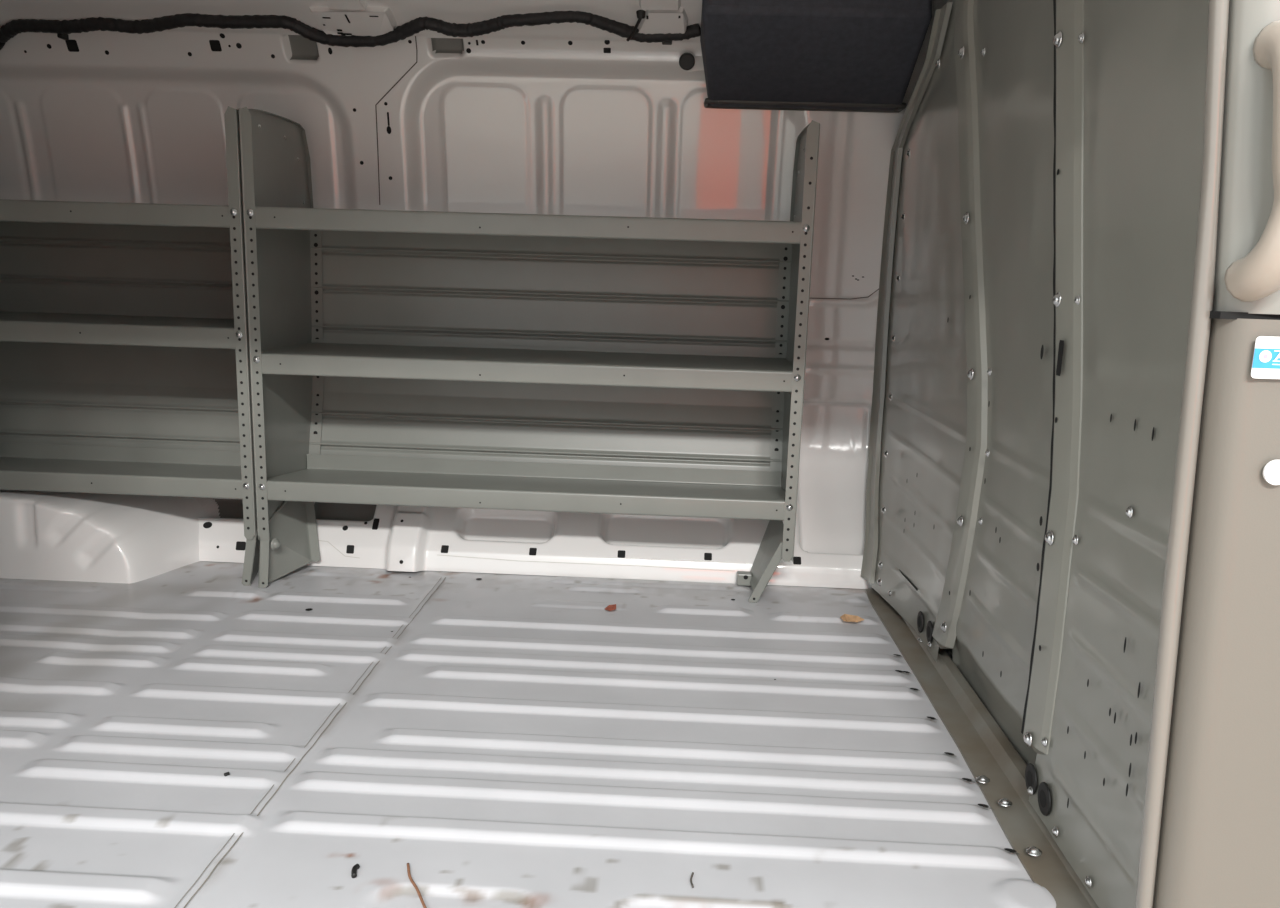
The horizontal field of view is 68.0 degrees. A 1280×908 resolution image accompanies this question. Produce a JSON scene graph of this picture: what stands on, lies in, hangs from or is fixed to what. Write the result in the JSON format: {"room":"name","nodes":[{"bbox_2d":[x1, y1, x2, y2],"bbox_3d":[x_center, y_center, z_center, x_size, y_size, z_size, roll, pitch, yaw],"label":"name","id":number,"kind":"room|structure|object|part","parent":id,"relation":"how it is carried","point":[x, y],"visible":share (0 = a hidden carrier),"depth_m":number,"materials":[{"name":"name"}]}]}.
{"room":"vehicle interior","nodes":[
{"label":"vehicle interior","id":0,"kind":"room"},
{"bbox_2d":[0,31,927,588],"bbox_3d":[-1.199,-0.433,2.607,3.855,1.418,0.366,2,10,2],"label":"wall","id":1,"kind":"structure","parent":0,"point":[549,127],"depth_m":2.63,"materials":[{"name":"white metal"}]},
{"bbox_2d":[0,0,947,47],"bbox_3d":[-1.211,-0.984,1.720,3.855,0.225,1.630,2,10,2],"label":"ceiling","id":2,"kind":"structure","parent":0,"point":[403,11],"depth_m":2.42,"materials":[{"name":"white paint"}]},
{"bbox_2d":[0,10,700,49],"bbox_3d":[-1.449,-1.113,2.479,3.216,0.137,0.133,2,10,2],"label":"cable loom","id":3,"kind":"object","parent":2,"relation":"attached to","point":[12,28],"visible":0.99,"depth_m":2.44,"materials":[{"name":"black plastic"}]},
{"bbox_2d":[309,0,396,35],"bbox_3d":[-0.763,-0.994,1.729,0.229,0.179,1.548,2,10,2],"label":"bow","id":4,"kind":"object","parent":2,"relation":"attached to","point":[341,17],"visible":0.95,"depth_m":2.41,"materials":[{"name":"white paint"}]},
{"bbox_2d":[638,0,687,39],"bbox_3d":[0.020,-0.963,1.692,0.154,0.179,1.530,2,10,2],"label":"bracket","id":5,"kind":"object","parent":2,"relation":"attached to","point":[661,16],"visible":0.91,"depth_m":2.35,"materials":[{"name":"white metal"}]},
{"bbox_2d":[679,53,703,71],"bbox_3d":[0.137,-1.030,2.486,0.071,0.052,0.036,2,10,2],"label":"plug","id":6,"kind":"object","parent":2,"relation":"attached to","point":[688,62],"visible":0.87,"depth_m":2.48,"materials":[{"name":"black rubber"}]},
{"bbox_3d":[0.138,-1.033,2.502,0.071,0.052,0.004,2,10,2],"label":"plate","id":7,"kind":"part","parent":6,"relation":"part of","materials":[{"name":"white paint"}]},
{"bbox_2d":[700,0,931,112],"bbox_3d":[0.418,-1.006,2.333,0.537,0.253,0.343,2,10,2],"label":"panel","id":8,"kind":"object","parent":2,"relation":"attached to","point":[800,55],"visible":1,"depth_m":2.28,"materials":[{"name":"black plastic"}]},
{"bbox_2d":[0,561,1055,907],"bbox_3d":[-1.255,0.419,1.888,3.860,0.019,1.460,2,10,2],"label":"floor","id":9,"kind":"structure","parent":0,"point":[510,740],"depth_m":1.60,"materials":[{"name":"paint"}]},
{"bbox_2d":[0,490,219,583],"bbox_3d":[-1.754,0.135,2.650,1.285,0.264,0.536,2,10,2],"label":"wheel arch","id":10,"kind":"object","parent":9,"relation":"on","point":[45,535],"visible":0.49,"depth_m":2.40,"materials":[{"name":"white paint"}]},
{"bbox_2d":[0,106,258,585],"bbox_3d":[-1.591,-0.297,2.489,1.293,1.171,0.500,2,10,2],"label":"shelving unit","id":11,"kind":"object","parent":9,"relation":"on","point":[125,354],"visible":0.73,"depth_m":2.69,"materials":[{"name":"metal"}]},
{"bbox_3d":[-1.580,-0.626,2.462,1.282,0.062,0.387,2,10,2],"label":"shelf","id":12,"kind":"part","parent":11,"relation":"part of","materials":[{"name":"grey metal"}]},
{"bbox_3d":[-1.589,-0.342,2.511,1.282,0.062,0.382,2,10,2],"label":"shelf","id":13,"kind":"part","parent":11,"relation":"part of","materials":[{"name":"grey metal"}]},
{"bbox_3d":[-1.582,-0.348,2.698,1.284,0.646,0.070,2,10,2],"label":"panel","id":14,"kind":"part","parent":11,"relation":"part of","materials":[{"name":"grey metal"}]},
{"bbox_3d":[-1.601,0.033,2.549,1.282,0.060,0.320,2,10,2],"label":"shelf","id":15,"kind":"part","parent":11,"relation":"part of","materials":[{"name":"grey metal"}]},
{"bbox_3d":[-0.949,-0.339,2.499,0.011,1.054,0.410,2,10,2],"label":"panel","id":16,"kind":"part","parent":11,"relation":"part of","materials":[{"name":"grey metal"}]},
{"bbox_2d":[351,864,359,877],"bbox_3d":[-0.382,0.558,1.271,0.010,0.007,0.024,1,10,-4],"label":"scrap","id":17,"kind":"object","parent":9,"relation":"on","point":[357,866],"visible":1,"depth_m":1.27,"materials":[{"name":"black"}]},
{"bbox_2d":[407,863,426,907],"bbox_3d":[-0.292,0.564,1.236,0.008,0.004,0.108,-3,12,-26],"label":"dry twig","id":18,"kind":"object","parent":9,"relation":"on","point":[408,864],"visible":1,"depth_m":1.24,"materials":[{"name":"brown wood"}]},
{"bbox_2d":[239,107,819,602],"bbox_3d":[-0.270,-0.254,2.471,1.342,1.171,0.436,2,10,2],"label":"shelving unit","id":19,"kind":"object","parent":9,"relation":"on","point":[653,366],"visible":1,"depth_m":2.63,"materials":[{"name":"metal"}]},
{"bbox_3d":[-0.931,-0.339,2.498,0.011,1.054,0.410,2,10,2],"label":"panel","id":20,"kind":"part","parent":19,"relation":"part of","materials":[{"name":"grey metal"}]},
{"bbox_3d":[-0.281,0.083,2.500,1.332,0.060,0.320,2,10,2],"label":"shelf","id":21,"kind":"part","parent":19,"relation":"part of","materials":[{"name":"grey metal"}]},
{"bbox_3d":[-0.270,-0.235,2.473,1.332,0.062,0.382,2,10,2],"label":"shelf","id":22,"kind":"part","parent":19,"relation":"part of","materials":[{"name":"grey metal"}]},
{"bbox_3d":[-0.260,-0.577,2.412,1.332,0.062,0.387,2,10,2],"label":"shelf","id":23,"kind":"part","parent":19,"relation":"part of","materials":[{"name":"grey metal"}]},
{"bbox_3d":[-0.262,-0.299,2.649,1.334,0.646,0.070,2,10,2],"label":"panel","id":24,"kind":"part","parent":19,"relation":"part of","materials":[{"name":"grey metal"}]},
{"bbox_3d":[0.396,-0.289,2.449,0.011,1.054,0.410,2,10,2],"label":"panel","id":25,"kind":"part","parent":19,"relation":"part of","materials":[{"name":"grey metal"}]},
{"bbox_2d":[605,604,615,610],"bbox_3d":[-0.072,0.371,2.296,0.029,0.011,0.024,2,10,2],"label":"chip","id":26,"kind":"object","parent":9,"relation":"on","point":[609,607],"visible":1,"depth_m":2.30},
{"bbox_2d":[690,872,693,887],"bbox_3d":[0.070,0.571,1.273,0.006,0.003,0.031,2,10,2],"label":"scrap","id":27,"kind":"object","parent":9,"relation":"on","point":[692,874],"visible":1,"depth_m":1.27,"materials":[{"name":"grey"}]},
{"bbox_2d":[840,614,863,621],"bbox_3d":[0.504,0.390,2.255,0.054,0.011,0.036,2,10,2],"label":"dry leaf","id":28,"kind":"object","parent":9,"relation":"on","point":[846,617],"visible":1,"depth_m":2.25,"materials":[{"name":"plant"}]},
{"bbox_2d":[861,0,1208,907],"bbox_3d":[0.631,-0.281,1.821,0.101,1.515,1.738,2,10,2],"label":"wall","id":29,"kind":"structure","parent":9,"relation":"on","point":[1044,186],"depth_m":1.45,"materials":[{"name":"grey metal"}]},
{"bbox_3d":[0.653,-0.369,2.241,0.064,1.493,0.879,2,10,2],"label":"panel","id":30,"kind":"part","parent":29,"relation":"part of","materials":[{"name":"grey paint"}]},
{"bbox_3d":[0.637,-0.262,1.659,0.073,1.493,0.682,2,10,2],"label":"panel","id":31,"kind":"part","parent":29,"relation":"part of","materials":[{"name":"grey paint"}]},
{"bbox_3d":[-1.292,0.030,1.047,3.820,1.770,0.055,2,10,2],"label":"wall","id":32,"kind":"structure","parent":0,"visible":0},
{"bbox_2d":[1135,0,1228,907],"bbox_3d":[0.576,0.124,1.036,0.142,1.500,0.100,2,10,2],"label":"trim","id":33,"kind":"structure","parent":32,"relation":"attached to","point":[1218,11],"depth_m":0.97,"materials":[{"name":"plastic"}]},
{"bbox_2d":[1153,311,1279,907],"bbox_3d":[0.821,0.374,1.022,0.546,1.028,0.077,2,10,2],"label":"trim","id":34,"kind":"structure","parent":32,"relation":"attached to","point":[1219,847],"depth_m":0.98,"materials":[{"name":"beige plastic"}]},
{"bbox_2d":[1212,0,1279,314],"bbox_3d":[0.809,-0.359,0.861,0.541,0.472,0.107,2,10,-1],"label":"trim","id":35,"kind":"structure","parent":32,"relation":"attached to","point":[1247,263],"depth_m":0.89,"materials":[{"name":"beige plastic"}]}
]}

